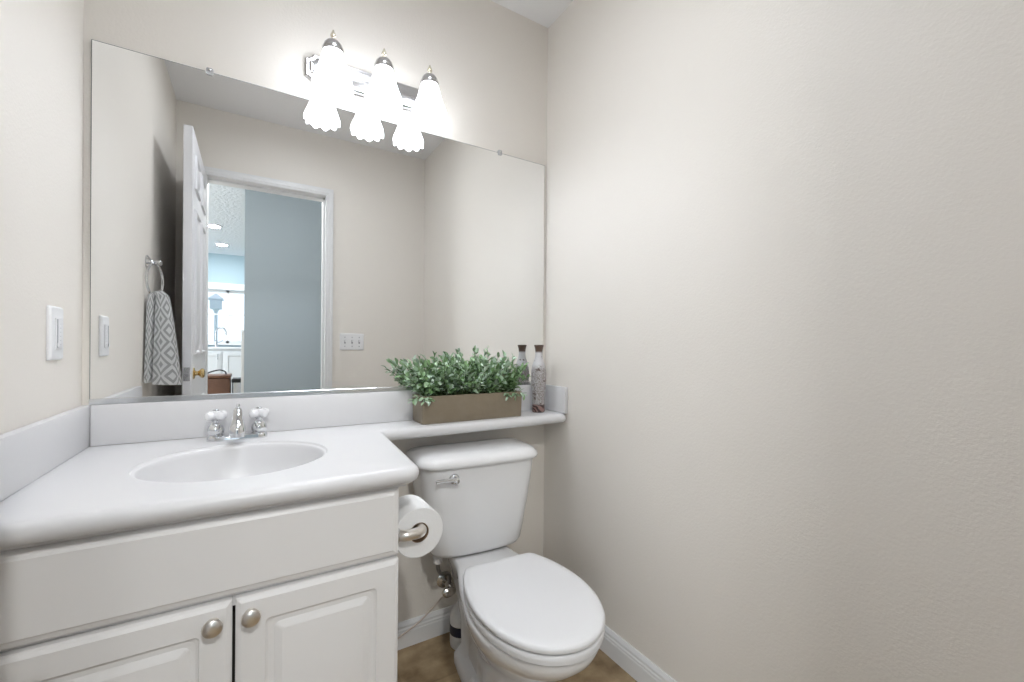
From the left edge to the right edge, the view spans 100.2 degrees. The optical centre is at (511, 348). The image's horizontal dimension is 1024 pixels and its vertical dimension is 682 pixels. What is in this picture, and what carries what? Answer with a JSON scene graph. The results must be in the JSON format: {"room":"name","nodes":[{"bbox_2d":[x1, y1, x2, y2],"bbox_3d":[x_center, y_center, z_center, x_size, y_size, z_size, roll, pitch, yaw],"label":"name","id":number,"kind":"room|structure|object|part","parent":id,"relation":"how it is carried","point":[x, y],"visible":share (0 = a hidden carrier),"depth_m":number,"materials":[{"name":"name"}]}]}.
{"room":"bathroom","nodes":[
{"label":"bathroom","id":0,"kind":"room"},
{"bbox_2d":[0,0,83,434],"bbox_3d":[-0.706,-0.157,0.353,0.100,2.440,1.667,0,0,-31],"label":"wall","id":1,"kind":"structure","parent":0,"point":[42,41],"depth_m":0.87,"materials":[{"name":"white paint"}]},
{"bbox_2d":[46,305,62,360],"bbox_3d":[-0.993,-0.033,0.936,0.013,0.117,0.072,0,0,-31],"label":"dimmer switch","id":2,"kind":"object","parent":1,"relation":"attached to","point":[54,315],"visible":1,"depth_m":0.92,"materials":[{"name":"white plastic"}]},
{"bbox_2d":[82,0,547,622],"bbox_3d":[-0.501,-0.159,1.510,1.648,2.440,0.100,0,0,-31],"label":"wall","id":3,"kind":"structure","parent":0,"point":[488,60],"depth_m":1.52,"materials":[{"name":"white paint"}]},
{"bbox_2d":[90,385,531,445],"bbox_3d":[-0.472,0.201,1.460,1.410,0.105,0.018,0,0,-31],"label":"backsplash","id":4,"kind":"structure","parent":3,"relation":"attached to","point":[122,423],"depth_m":1.26,"materials":[{"name":"white stone"}]},
{"bbox_2d":[89,39,544,404],"bbox_3d":[-0.470,-0.324,1.461,1.418,0.943,0.012,0,0,-31],"label":"wall mirror","id":5,"kind":"object","parent":3,"relation":"attached to","point":[248,240],"visible":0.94,"depth_m":1.32,"materials":[{"name":"grey mirror"}]},
{"bbox_2d":[305,30,446,126],"bbox_3d":[-0.423,-0.865,1.389,0.432,0.177,0.176,0,0,-31],"label":"vanity light","id":6,"kind":"object","parent":3,"relation":"attached to","point":[329,73],"visible":1,"depth_m":1.35,"materials":[{"name":"white glass"}]},
{"bbox_3d":[-0.536,-0.830,1.284,0.117,0.107,0.113,0,0,-31],"label":"lamp shade","id":7,"kind":"part","parent":6,"relation":"part of","materials":[{"name":"white glass"}]},
{"bbox_3d":[-0.463,-0.884,1.455,0.432,0.090,0.022,0,0,-31],"label":"plate","id":8,"kind":"part","parent":6,"relation":"part of","materials":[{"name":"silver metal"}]},
{"bbox_3d":[-0.407,-0.829,1.362,0.117,0.107,0.113,0,0,-31],"label":"lamp shade","id":9,"kind":"part","parent":6,"relation":"part of","materials":[{"name":"white glass"}]},
{"bbox_3d":[-0.277,-0.828,1.441,0.117,0.107,0.113,0,0,-31],"label":"lamp shade","id":10,"kind":"part","parent":6,"relation":"part of","materials":[{"name":"white glass"}]},
{"bbox_2d":[398,596,442,638],"bbox_3d":[-0.377,0.985,1.517,0.343,0.152,0.012,0,0,-35],"label":"cable","id":11,"kind":"object","parent":3,"relation":"attached to","point":[426,614],"visible":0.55,"depth_m":1.55,"materials":[{"name":"beige plastic"}]},
{"bbox_2d":[398,605,453,649],"bbox_3d":[-0.206,1.019,1.633,0.801,0.088,0.014,0,0,-31],"label":"baseboard","id":12,"kind":"structure","parent":3,"relation":"attached to","point":[436,623],"depth_m":1.56,"materials":[{"name":"white paint"}]},
{"bbox_2d":[433,556,455,597],"bbox_3d":[-0.227,0.797,1.528,0.096,0.202,0.193,0,0,-4],"label":"supply valve","id":13,"kind":"object","parent":3,"relation":"attached to","point":[444,579],"visible":0.76,"depth_m":1.52,"materials":[{"name":"silver metal"}]},
{"bbox_3d":[-0.223,0.863,1.520,0.052,0.034,0.019,0,0,-31],"label":"oval handle","id":14,"kind":"part","parent":13,"relation":"part of","materials":[{"name":"silver metal"}]},
{"bbox_2d":[397,632,636,681],"bbox_3d":[0.646,1.121,-1.561,4.500,0.080,6.560,0,0,-31],"label":"floor","id":15,"kind":"structure","parent":0,"point":[430,660],"depth_m":1.43,"materials":[{"name":"stone"}]},
{"bbox_2d":[0,487,398,681],"bbox_3d":[-0.668,0.677,1.006,0.649,0.769,0.598,0,0,-31],"label":"vanity cabinet","id":16,"kind":"object","parent":15,"relation":"on","point":[304,591],"visible":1,"depth_m":0.77,"materials":[{"name":"white paint"}]},
{"bbox_3d":[-0.653,0.703,0.705,0.321,0.488,0.020,0,0,-31],"label":"door","id":17,"kind":"part","parent":16,"relation":"part of","materials":[{"name":"white paint"}]},
{"bbox_3d":[-0.527,0.490,0.754,0.032,0.032,0.024,0,0,-31],"label":"knob","id":18,"kind":"part","parent":16,"relation":"part of","materials":[{"name":"silver metal"}]},
{"bbox_3d":[-0.477,0.490,0.784,0.032,0.032,0.024,0,0,-31],"label":"knob","id":19,"kind":"part","parent":16,"relation":"part of","materials":[{"name":"silver metal"}]},
{"bbox_2d":[0,384,567,551],"bbox_3d":[-0.323,0.277,1.211,1.446,0.252,0.601,0,0,-31],"label":"countertop","id":20,"kind":"structure","parent":16,"relation":"on","point":[55,487],"depth_m":0.98,"materials":[{"name":"white stone"}]},
{"bbox_2d":[129,441,326,481],"bbox_3d":[-0.635,0.328,0.994,0.380,0.146,0.356,0,0,-31],"label":"basin","id":21,"kind":"object","parent":20,"relation":"in","point":[222,462],"depth_m":1.10,"materials":[{"name":"white ceramic"}]},
{"bbox_2d":[204,403,268,441],"bbox_3d":[-0.746,0.205,1.164,0.154,0.095,0.139,0,0,-31],"label":"bathroom faucet","id":22,"kind":"object","parent":20,"relation":"on","point":[236,429],"visible":1,"depth_m":1.16,"materials":[{"name":"silver metal"}]},
{"bbox_3d":[-0.811,0.183,1.173,0.049,0.025,0.049,0,0,-24],"label":"cross handle","id":23,"kind":"part","parent":22,"relation":"part of","materials":[{"name":"white plastic"}]},
{"bbox_3d":[-0.811,0.216,1.173,0.041,0.041,0.041,0,0,-31],"label":"handle post","id":24,"kind":"part","parent":22,"relation":"part of","materials":[{"name":"silver metal"}]},
{"bbox_3d":[-0.768,0.244,1.200,0.144,0.016,0.052,0,0,-31],"label":"plate","id":25,"kind":"part","parent":22,"relation":"part of","materials":[{"name":"silver metal"}]},
{"bbox_3d":[-0.743,0.203,1.159,0.040,0.080,0.127,0,0,-31],"label":"spout","id":26,"kind":"part","parent":22,"relation":"part of","materials":[{"name":"silver metal"}]},
{"bbox_3d":[-0.724,0.216,1.226,0.041,0.041,0.041,0,0,-31],"label":"handle post","id":27,"kind":"part","parent":22,"relation":"part of","materials":[{"name":"silver metal"}]},
{"bbox_3d":[-0.724,0.184,1.226,0.049,0.025,0.049,0,0,-24],"label":"cross handle","id":28,"kind":"part","parent":22,"relation":"part of","materials":[{"name":"white plastic"}]},
{"bbox_2d":[393,345,530,424],"bbox_3d":[-0.170,0.121,1.541,0.515,0.269,0.178,0,0,-31],"label":"potted plant","id":29,"kind":"object","parent":20,"relation":"on","point":[482,393],"visible":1,"depth_m":1.52,"materials":[{"name":"green plant"}]},
{"bbox_3d":[-0.157,0.209,1.573,0.396,0.094,0.107,0,0,-31],"label":"planter","id":30,"kind":"part","parent":29,"relation":"part of","materials":[{"name":"beige wood"}]},
{"bbox_2d":[531,345,545,412],"bbox_3d":[0.108,0.121,1.742,0.062,0.272,0.062,0,0,-31],"label":"bottle vase","id":31,"kind":"object","parent":20,"relation":"on","point":[538,371],"visible":1,"depth_m":1.72,"materials":[{"name":"glass"}]},
{"bbox_3d":[-0.383,0.705,0.869,0.302,0.488,0.020,0,0,-31],"label":"door","id":32,"kind":"part","parent":16,"relation":"part of","materials":[{"name":"white paint"}]},
{"bbox_2d":[398,523,426,542],"bbox_3d":[-0.259,0.424,1.028,0.078,0.040,0.144,0,0,-31],"label":"paper holder","id":33,"kind":"object","parent":16,"relation":"attached to","point":[419,530],"visible":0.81,"depth_m":0.97,"materials":[{"name":"silver metal"}]},
{"bbox_2d":[398,495,442,557],"bbox_3d":[-0.244,0.433,1.050,0.118,0.118,0.102,0,0,-31],"label":"toilet paper roll","id":34,"kind":"object","parent":33,"relation":"hanging from","point":[413,510],"visible":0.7,"depth_m":1.01,"materials":[{"name":"white paper"}]},
{"bbox_2d":[450,599,460,649],"bbox_3d":[-0.181,0.970,1.541,0.086,0.188,0.086,0,0,-31],"label":"bottle","id":35,"kind":"object","parent":15,"relation":"on","point":[455,621],"visible":0.23,"depth_m":1.51,"materials":[{"name":"white plastic"}]},
{"bbox_2d":[406,438,604,681],"bbox_3d":[-0.019,0.707,1.293,0.445,0.718,0.748,0,0,-27],"label":"toilet","id":36,"kind":"object","parent":15,"relation":"on","point":[526,617],"visible":0.98,"depth_m":1.29,"materials":[{"name":"white ceramic"}]},
{"bbox_3d":[-0.205,0.419,1.347,0.071,0.019,0.017,0,0,-27],"label":"lever","id":37,"kind":"part","parent":36,"relation":"part of","materials":[{"name":"silver metal"}]},
{"bbox_3d":[-0.182,0.421,1.374,0.035,0.035,0.035,0,0,-27],"label":"flush handle","id":38,"kind":"part","parent":36,"relation":"part of","materials":[{"name":"silver metal"}]},
{"bbox_3d":[-0.133,0.365,1.520,0.445,0.040,0.234,0,0,-27],"label":"tank lid","id":39,"kind":"part","parent":36,"relation":"part of","materials":[{"name":"white ceramic"}]},
{"bbox_3d":[-0.136,0.541,1.522,0.419,0.310,0.209,0,0,-27],"label":"tank","id":40,"kind":"part","parent":36,"relation":"part of","materials":[{"name":"white ceramic"}]},
{"bbox_3d":[-0.011,0.882,1.287,0.334,0.368,0.702,0,0,-27],"label":"bowl","id":41,"kind":"part","parent":36,"relation":"part of","materials":[{"name":"white ceramic"}]},
{"bbox_3d":[0.058,0.670,1.155,0.335,0.021,0.434,0,0,-27],"label":"seat lid","id":42,"kind":"part","parent":36,"relation":"part of","materials":[{"name":"white plastic"}]},
{"bbox_3d":[0.058,0.695,1.156,0.332,0.022,0.431,0,0,-27],"label":"seat","id":43,"kind":"part","parent":36,"relation":"part of","materials":[{"name":"white plastic"}]},
{"bbox_2d":[491,0,573,27],"bbox_3d":[-0.058,-1.413,0.793,1.648,0.080,1.767,0,0,-31],"label":"ceiling","id":44,"kind":"structure","parent":0,"point":[542,12],"depth_m":1.73,"materials":[{"name":"white paint"}]},
{"bbox_2d":[543,0,1023,681],"bbox_3d":[0.619,-0.148,1.156,0.100,2.440,1.667,0,0,-31],"label":"wall","id":45,"kind":"structure","parent":0,"point":[784,307],"depth_m":1.00,"materials":[{"name":"white paint"}]},
{"bbox_2d":[599,625,676,681],"bbox_3d":[0.532,1.027,1.175,0.014,0.088,1.532,0,0,-31],"label":"baseboard","id":46,"kind":"structure","parent":45,"relation":"attached to","point":[638,666],"depth_m":1.40,"materials":[{"name":"white paint"}]}
]}

